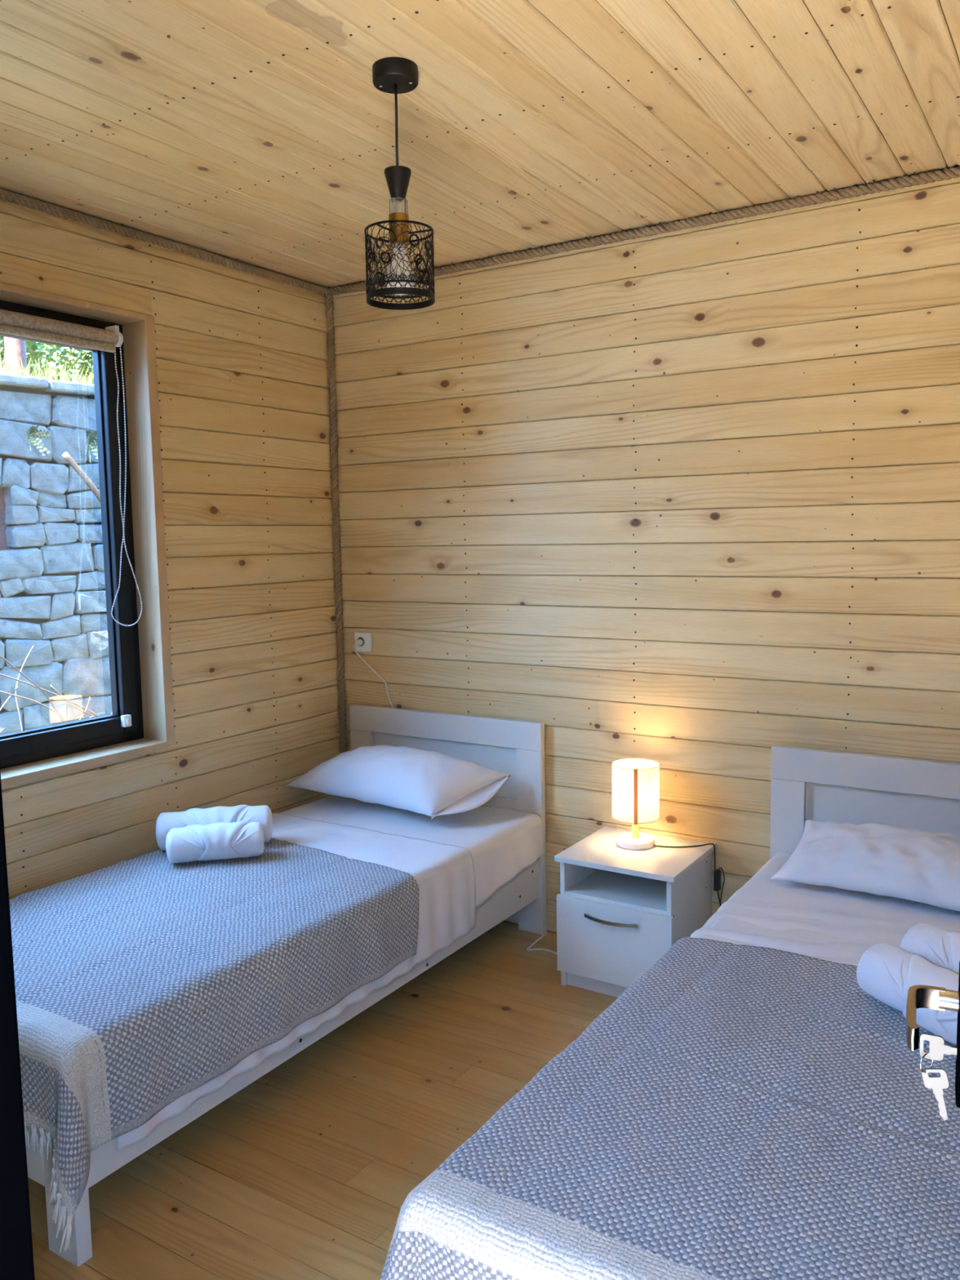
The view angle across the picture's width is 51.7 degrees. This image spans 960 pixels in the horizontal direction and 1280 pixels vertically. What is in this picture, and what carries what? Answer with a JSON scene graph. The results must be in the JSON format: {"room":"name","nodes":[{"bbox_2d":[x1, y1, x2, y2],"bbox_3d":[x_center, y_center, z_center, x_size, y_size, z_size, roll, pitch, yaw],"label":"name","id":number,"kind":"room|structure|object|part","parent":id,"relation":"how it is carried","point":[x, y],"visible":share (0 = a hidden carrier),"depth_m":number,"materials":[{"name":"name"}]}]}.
{"room":"hotel room","nodes":[
{"label":"hotel room","id":0,"kind":"room"},
{"bbox_2d":[0,198,340,899],"bbox_3d":[-1.457,-0.021,3.029,0.162,2.689,3.260,3,7,32],"label":"wall","id":1,"kind":"structure","parent":0,"point":[242,359],"depth_m":3.64,"materials":[{"name":"brown wood"}]},
{"bbox_2d":[0,282,174,786],"bbox_3d":[-1.480,-0.303,2.953,0.171,1.476,1.216,3,7,32],"label":"window","id":2,"kind":"structure","parent":1,"relation":"in","point":[141,722],"depth_m":3.38,"materials":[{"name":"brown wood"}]},
{"bbox_3d":[-1.520,-0.308,2.977,0.057,1.360,1.070,3,7,32],"label":"sash","id":3,"kind":"part","parent":2,"relation":"part of","materials":[{"name":"black"}]},
{"bbox_2d":[0,309,142,626],"bbox_3d":[-1.464,-0.495,2.923,0.055,0.995,1.066,3,7,32],"label":"roller blind","id":4,"kind":"object","parent":2,"relation":"attached to","point":[13,323],"visible":1,"depth_m":3.12,"materials":[{"name":"fabric"}]},
{"bbox_3d":[-1.202,-0.514,3.312,0.007,0.943,0.129,3,7,32],"label":"bead chain","id":5,"kind":"part","parent":4,"relation":"part of","materials":[{"name":"white plastic"}]},
{"bbox_2d":[0,188,330,295],"bbox_3d":[-1.399,-1.287,2.844,0.034,0.034,2.922,3,7,32],"label":"trim","id":6,"kind":"structure","parent":1,"relation":"attached to","point":[31,202],"depth_m":3.29,"materials":[{"name":"wood"}]},
{"bbox_2d":[27,921,617,1279],"bbox_3d":[-0.102,1.342,2.319,3.320,0.120,3.260,3,7,32],"label":"floor","id":7,"kind":"structure","parent":0,"point":[308,1171],"depth_m":2.52,"materials":[{"name":"brown wood"}]},
{"bbox_2d":[26,703,546,1266],"bbox_3d":[-0.690,0.795,3.148,0.921,0.817,2.054,3,7,32],"label":"bed","id":8,"kind":"object","parent":7,"relation":"on","point":[515,748],"visible":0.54,"depth_m":3.73,"materials":[{"name":"white laminate"}]},
{"bbox_3d":[-1.228,1.047,2.318,0.721,0.215,0.036,3,7,32],"label":"footboard","id":9,"kind":"part","parent":8,"relation":"part of","materials":[{"name":"white laminate"}]},
{"bbox_3d":[-0.880,1.136,2.106,0.100,0.360,0.036,3,7,32],"label":"leg","id":10,"kind":"part","parent":8,"relation":"part of","materials":[{"name":"white laminate"}]},
{"bbox_3d":[-0.316,0.985,2.935,0.018,0.180,1.984,3,7,32],"label":"rail","id":11,"kind":"part","parent":8,"relation":"part of","materials":[{"name":"white laminate"}]},
{"bbox_3d":[-0.490,0.734,4.220,0.108,0.711,0.031,3,7,32],"label":"post","id":12,"kind":"part","parent":8,"relation":"part of","materials":[{"name":"white laminate"}]},
{"bbox_2d":[344,800,504,835],"bbox_3d":[-0.682,0.832,3.152,0.861,0.202,1.974,3,7,32],"label":"mattress","id":13,"kind":"object","parent":8,"relation":"on","point":[444,820],"visible":0.08,"depth_m":3.74,"materials":[{"name":"white fabric"}]},
{"bbox_2d":[8,837,418,1253],"bbox_3d":[-0.877,0.922,2.739,1.062,0.340,1.386,3,7,32],"label":"blanket","id":14,"kind":"object","parent":13,"relation":"on","point":[140,982],"visible":0.89,"depth_m":2.50,"materials":[{"name":"grey fabric"}]},
{"bbox_2d":[155,804,272,849],"bbox_3d":[-0.892,0.630,3.341,0.376,0.132,0.144,-2,6,-13],"label":"rolled towel","id":15,"kind":"object","parent":14,"relation":"on","point":[166,821],"visible":0.59,"depth_m":3.30,"materials":[{"name":"white fabric"}]},
{"bbox_2d":[165,820,264,862],"bbox_3d":[-0.852,0.650,3.199,0.304,0.117,0.128,-2,6,-13],"label":"rolled towel","id":16,"kind":"object","parent":14,"relation":"on","point":[243,838],"visible":1,"depth_m":3.15,"materials":[{"name":"white fabric"}]},
{"bbox_2d":[116,813,475,1150],"bbox_3d":[-0.785,0.879,2.973,0.946,0.276,1.434,3,7,32],"label":"sheet","id":17,"kind":"object","parent":13,"relation":"on","point":[444,874],"visible":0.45,"depth_m":3.19,"materials":[{"name":"white fabric"}]},
{"bbox_2d":[279,795,544,907],"bbox_3d":[-0.300,0.762,3.736,0.930,0.208,0.577,3,7,32],"label":"sheet","id":18,"kind":"object","parent":13,"relation":"on","point":[501,846],"visible":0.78,"depth_m":3.59,"materials":[{"name":"white fabric"}]},
{"bbox_2d":[284,745,510,818],"bbox_3d":[-0.332,0.512,3.801,0.850,0.215,0.341,3,7,32],"label":"pillow","id":19,"kind":"object","parent":18,"relation":"on","point":[428,783],"visible":1,"depth_m":3.67,"materials":[{"name":"white fabric"}]},
{"bbox_3d":[-0.142,0.740,4.009,0.705,0.691,0.009,3,7,32],"label":"headboard","id":20,"kind":"part","parent":8,"relation":"part of","materials":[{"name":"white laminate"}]},
{"bbox_3d":[-0.153,0.344,3.960,0.921,0.105,0.031,3,7,32],"label":"rail","id":21,"kind":"part","parent":8,"relation":"part of","materials":[{"name":"white laminate"}]},
{"bbox_3d":[-0.151,0.642,3.987,0.704,0.090,0.018,3,7,32],"label":"rail","id":22,"kind":"part","parent":8,"relation":"part of","materials":[{"name":"white laminate"}]},
{"bbox_3d":[0.196,0.767,3.785,0.108,0.711,0.031,3,7,32],"label":"post","id":23,"kind":"part","parent":8,"relation":"part of","materials":[{"name":"white laminate"}]},
{"bbox_2d":[554,826,715,997],"bbox_3d":[0.525,0.936,3.367,0.420,0.451,0.424,3,7,32],"label":"nightstand","id":24,"kind":"object","parent":7,"relation":"on","point":[620,910],"visible":0.87,"depth_m":3.27,"materials":[{"name":"white laminate"}]},
{"bbox_3d":[0.378,0.935,3.487,0.016,0.432,0.375,3,7,32],"label":"panel","id":25,"kind":"part","parent":24,"relation":"part of","materials":[{"name":"white laminate"}]},
{"bbox_3d":[0.417,0.908,3.198,0.188,0.011,0.030,3,7,32],"label":"handle","id":26,"kind":"part","parent":24,"relation":"part of","materials":[{"name":"silver metal"}]},
{"bbox_3d":[0.433,0.991,3.224,0.406,0.261,0.016,3,7,32],"label":"drawer","id":27,"kind":"part","parent":24,"relation":"part of","materials":[{"name":"white laminate"}]},
{"bbox_2d":[564,869,666,915],"bbox_3d":[0.534,0.837,3.373,0.360,0.014,0.365,3,7,32],"label":"shelf","id":28,"kind":"object","parent":24,"relation":"attached to","point":[642,895],"depth_m":3.30,"materials":[{"name":"white laminate"}]},
{"bbox_2d":[611,757,724,906],"bbox_3d":[0.640,0.781,3.433,0.370,0.732,0.162,-2,6,-7],"label":"table lamp","id":29,"kind":"object","parent":24,"relation":"on","point":[635,780],"visible":0.91,"depth_m":3.34,"materials":[{"name":"white fabric"}]},
{"bbox_3d":[0.535,0.642,3.406,0.025,0.075,0.025,3,7,32],"label":"stem","id":30,"kind":"part","parent":29,"relation":"part of","materials":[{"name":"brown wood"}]},
{"bbox_3d":[0.533,0.515,3.393,0.160,0.186,0.160,3,7,32],"label":"lamp shade","id":31,"kind":"part","parent":29,"relation":"part of","materials":[{"name":"fabric"}]},
{"bbox_3d":[0.713,0.922,3.404,0.237,0.454,0.026,-1,6,-2],"label":"power cord","id":32,"kind":"part","parent":29,"relation":"part of","materials":[{"name":"black plastic"}]},
{"bbox_2d":[713,869,720,891],"bbox_3d":[0.812,0.823,3.394,0.018,0.070,0.028,3,7,32],"label":"switch","id":33,"kind":"object","parent":29,"relation":"attached to","point":[717,873],"depth_m":3.38,"materials":[{"name":"black plastic"}]},
{"bbox_3d":[0.696,0.951,3.286,0.016,0.432,0.375,3,7,32],"label":"panel","id":34,"kind":"part","parent":24,"relation":"part of","materials":[{"name":"white laminate"}]},
{"bbox_2d":[769,744,959,859],"bbox_3d":[0.813,0.868,2.197,0.921,0.817,2.054,3,7,32],"label":"headboard","id":35,"kind":"object","parent":7,"relation":"on","point":[823,785],"visible":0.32,"depth_m":3.11,"materials":[{"name":"white laminate"}]},
{"bbox_3d":[1.013,0.807,3.268,0.108,0.711,0.031,3,7,32],"label":"post","id":36,"kind":"part","parent":35,"relation":"part of","materials":[{"name":"white laminate"}]},
{"bbox_2d":[698,862,919,960],"bbox_3d":[0.821,0.905,2.201,0.861,0.202,1.974,3,7,32],"label":"mattress","id":37,"kind":"object","parent":35,"relation":"on","point":[728,923],"visible":0.15,"depth_m":2.62,"materials":[{"name":"white fabric"}]},
{"bbox_2d":[379,937,959,1279],"bbox_3d":[0.567,0.980,1.810,1.040,0.306,1.298,3,7,32],"label":"blanket","id":38,"kind":"object","parent":37,"relation":"on","point":[740,1112],"visible":0.94,"depth_m":1.66,"materials":[{"name":"grey fabric"}]},
{"bbox_2d":[856,942,959,1044],"bbox_3d":[0.942,0.734,2.024,0.140,0.128,0.370,-3,6,-23],"label":"rolled towel","id":39,"kind":"object","parent":38,"relation":"on","point":[886,971],"visible":0.76,"depth_m":2.06,"materials":[{"name":"white fabric"}]},
{"bbox_2d":[899,923,959,973],"bbox_3d":[1.091,0.720,2.148,0.141,0.128,0.352,-5,7,-32],"label":"rolled towel","id":40,"kind":"object","parent":38,"relation":"on","point":[940,946],"visible":0.62,"depth_m":2.20,"materials":[{"name":"white fabric"}]},
{"bbox_2d":[689,851,959,965],"bbox_3d":[1.066,0.845,2.587,0.925,0.194,1.057,3,7,32],"label":"sheet","id":41,"kind":"object","parent":37,"relation":"on","point":[861,922],"visible":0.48,"depth_m":2.69,"materials":[{"name":"white fabric"}]},
{"bbox_2d":[769,819,959,911],"bbox_3d":[1.230,0.637,2.821,0.745,0.161,0.385,3,7,32],"label":"pillow","id":42,"kind":"object","parent":41,"relation":"on","point":[914,864],"visible":1,"depth_m":2.81,"materials":[{"name":"white fabric"}]},
{"bbox_3d":[1.349,0.417,3.009,0.921,0.105,0.031,3,7,32],"label":"rail","id":43,"kind":"part","parent":35,"relation":"part of","materials":[{"name":"white laminate"}]},
{"bbox_3d":[1.360,0.813,3.057,0.705,0.691,0.009,3,7,32],"label":"headboard","id":44,"kind":"part","parent":35,"relation":"part of","materials":[{"name":"white laminate"}]},
{"bbox_2d":[0,0,959,288],"bbox_3d":[-0.147,-1.302,2.046,3.320,0.122,3.260,3,7,32],"label":"ceiling","id":45,"kind":"structure","parent":0,"point":[259,133],"depth_m":2.41,"materials":[{"name":"brown wood"}]},
{"bbox_2d":[364,57,435,310],"bbox_3d":[-0.182,-1.007,2.200,0.154,0.499,0.154,3,7,32],"label":"pendant lamp","id":46,"kind":"object","parent":45,"relation":"hanging from","point":[392,75],"visible":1,"depth_m":2.18,"materials":[{"name":"black metal"}]},
{"bbox_3d":[-0.184,-1.128,2.187,0.008,0.187,0.006,3,7,32],"label":"cord","id":47,"kind":"part","parent":46,"relation":"part of","materials":[{"name":"black plastic"}]},
{"bbox_2d":[388,212,408,246],"bbox_3d":[-0.180,-0.914,2.209,0.045,0.062,0.045,3,7,32],"label":"socket","id":48,"kind":"object","parent":46,"relation":"attached to","point":[393,215],"depth_m":2.19,"materials":[{"name":"gold metal"}]},
{"bbox_3d":[-0.179,-0.829,2.218,0.069,0.111,0.069,3,7,32],"label":"bulb","id":49,"kind":"part","parent":46,"relation":"part of","materials":[{"name":"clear glass"}]},
{"bbox_2d":[332,167,959,933],"bbox_3d":[0.706,-0.104,3.484,3.320,2.689,0.162,3,7,32],"label":"wall","id":50,"kind":"structure","parent":0,"point":[686,501],"depth_m":3.38,"materials":[{"name":"brown wood"}]},
{"bbox_2d":[325,294,346,753],"bbox_3d":[-0.598,-0.176,4.196,0.034,2.500,0.034,0,6,11],"label":"trim","id":51,"kind":"structure","parent":50,"relation":"attached to","point":[329,305],"depth_m":4.15,"materials":[{"name":"wood"}]},
{"bbox_2d":[354,631,372,652],"bbox_3d":[-0.496,0.010,4.148,0.086,0.082,0.040,3,7,32],"label":"wall socket","id":52,"kind":"object","parent":50,"relation":"attached to","point":[363,641],"visible":1,"depth_m":4.15,"materials":[{"name":"white plastic"}]},
{"bbox_2d":[353,643,556,954],"bbox_3d":[-0.076,0.580,3.847,1.132,1.084,0.203,3,7,32],"label":"extension cord","id":53,"kind":"object","parent":52,"relation":"attached to","point":[528,948],"visible":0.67,"depth_m":4.11,"materials":[{"name":"white plastic"}]},
{"bbox_2d":[328,165,959,295],"bbox_3d":[0.632,-1.365,3.273,2.973,0.034,0.035,3,7,32],"label":"trim","id":54,"kind":"structure","parent":50,"relation":"attached to","point":[952,172],"depth_m":3.21,"materials":[{"name":"wood"}]},
{"bbox_3d":[-0.957,0.193,0.881,3.320,2.689,0.151,3,7,32],"label":"wall","id":55,"kind":"structure","parent":0,"visible":0},
{"bbox_2d":[0,770,35,1279],"bbox_3d":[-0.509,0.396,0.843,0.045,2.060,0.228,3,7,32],"label":"door","id":56,"kind":"structure","parent":55,"relation":"in","point":[16,1255],"depth_m":0.92,"materials":[{"name":"black paint"}]},
{"bbox_2d":[905,961,959,1107],"bbox_3d":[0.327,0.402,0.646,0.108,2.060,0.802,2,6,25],"label":"door handle","id":57,"kind":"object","parent":55,"relation":"in","point":[929,997],"depth_m":0.94,"materials":[{"name":"black paint"}]},
{"bbox_3d":[0.414,0.350,0.920,0.034,0.021,0.098,2,6,25],"label":"lever","id":58,"kind":"part","parent":57,"relation":"part of","materials":[{"name":"silver metal"}]},
{"bbox_2d":[920,1033,956,1060],"bbox_3d":[0.455,0.396,0.956,0.057,0.024,0.003,2,7,25],"label":"key","id":59,"kind":"object","parent":57,"relation":"attached to","point":[937,1047],"visible":1,"depth_m":0.96,"materials":[{"name":"silver metal"}]},
{"bbox_2d":[920,1052,933,1073],"bbox_3d":[0.435,0.411,0.965,0.020,0.021,0.002,-4,7,-30],"label":"ring","id":60,"kind":"object","parent":59,"relation":"attached to","point":[926,1053],"visible":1,"depth_m":0.96,"materials":[{"name":"silver metal"}]},
{"bbox_2d":[921,1068,948,1120],"bbox_3d":[0.443,0.441,0.964,0.024,0.051,0.003,2,7,25],"label":"key","id":61,"kind":"object","parent":60,"relation":"hanging from","point":[937,1083],"visible":1,"depth_m":0.96,"materials":[{"name":"silver metal"}]},
{"label":"outside","id":62,"kind":"structure","parent":0,"visible":0},
{"bbox_3d":[0.109,1.716,0.999,13.200,0.100,23.000,3,7,32],"label":"ground","id":63,"kind":"structure","parent":62,"visible":0},
{"bbox_2d":[0,373,111,734],"bbox_3d":[-3.511,-0.431,7.538,0.719,3.047,12.500,3,7,32],"label":"stone wall","id":64,"kind":"structure","parent":63,"relation":"on","point":[53,597],"depth_m":7.46,"materials":[{"name":"grey stone"}]},
{"bbox_2d":[0,487,11,550],"bbox_3d":[-3.673,-0.884,7.060,0.120,0.590,0.612,3,7,32],"label":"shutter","id":65,"kind":"object","parent":64,"relation":"attached to","point":[4,526],"depth_m":7.25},
{"bbox_2d":[4,336,26,375],"bbox_3d":[-3.552,-2.796,7.497,0.146,2.040,0.150,3,7,32],"label":"pole","id":66,"kind":"object","parent":64,"relation":"on","point":[17,347],"visible":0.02,"depth_m":7.50,"materials":[{"name":"white"}]},
{"bbox_2d":[24,424,51,456],"bbox_3d":[-3.240,-1.449,7.210,0.126,0.227,0.227,3,7,32],"label":"fern","id":67,"kind":"object","parent":64,"relation":"attached to","point":[32,431],"visible":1,"depth_m":7.23,"materials":[{"name":"green plant"}]},
{"bbox_2d":[0,350,93,384],"bbox_3d":[-3.394,-2.054,7.587,0.648,0.220,4.062,3,7,32],"label":"grass","id":68,"kind":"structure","parent":64,"relation":"on","point":[48,375],"depth_m":7.50,"materials":[{"name":"yellow plant"}]},
{"bbox_2d":[83,431,97,462],"bbox_3d":[-2.960,-1.464,7.630,0.149,0.298,0.297,3,7,32],"label":"fern","id":69,"kind":"object","parent":64,"relation":"attached to","point":[90,438],"visible":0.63,"depth_m":7.63,"materials":[{"name":"green plant"}]},
{"bbox_2d":[0,645,112,730],"bbox_3d":[-2.975,0.431,7.274,0.634,1.279,3.889,3,7,32],"label":"dry creeper","id":70,"kind":"object","parent":63,"relation":"on","point":[42,690],"visible":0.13,"depth_m":7.11,"materials":[{"name":"brown plant"}]},
{"bbox_2d":[61,451,100,502],"bbox_3d":[-2.570,-0.221,7.874,0.064,2.444,1.419,4,8,39],"label":"pole","id":71,"kind":"object","parent":63,"relation":"on","point":[68,459],"visible":0.23,"depth_m":7.31,"materials":[{"name":"beige wood"}]},
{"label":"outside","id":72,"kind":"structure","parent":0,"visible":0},
{"bbox_3d":[-6.003,-2.481,9.075,6.000,1.040,16.800,3,7,32],"label":"hill","id":73,"kind":"object","parent":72,"visible":0},
{"bbox_2d":[0,335,67,380],"bbox_3d":[-3.988,-2.439,7.952,1.067,1.079,1.234,3,7,32],"label":"shrub","id":74,"kind":"object","parent":73,"relation":"on","point":[31,350],"visible":0.12,"depth_m":8.04,"materials":[{"name":"green plant"}]},
{"bbox_2d":[0,342,92,382],"bbox_3d":[-5.244,-2.949,10.111,2.186,2.689,3.047,3,7,32],"label":"tree","id":75,"kind":"object","parent":73,"relation":"on","point":[37,345],"visible":0.02,"depth_m":10.21,"materials":[{"name":"green plant"}]},
{"bbox_2d":[47,343,93,382],"bbox_3d":[-3.307,-2.559,9.013,1.073,1.076,1.289,3,7,32],"label":"shrub","id":76,"kind":"object","parent":73,"relation":"on","point":[82,361],"visible":0.12,"depth_m":8.72,"materials":[{"name":"green plant"}]}
]}

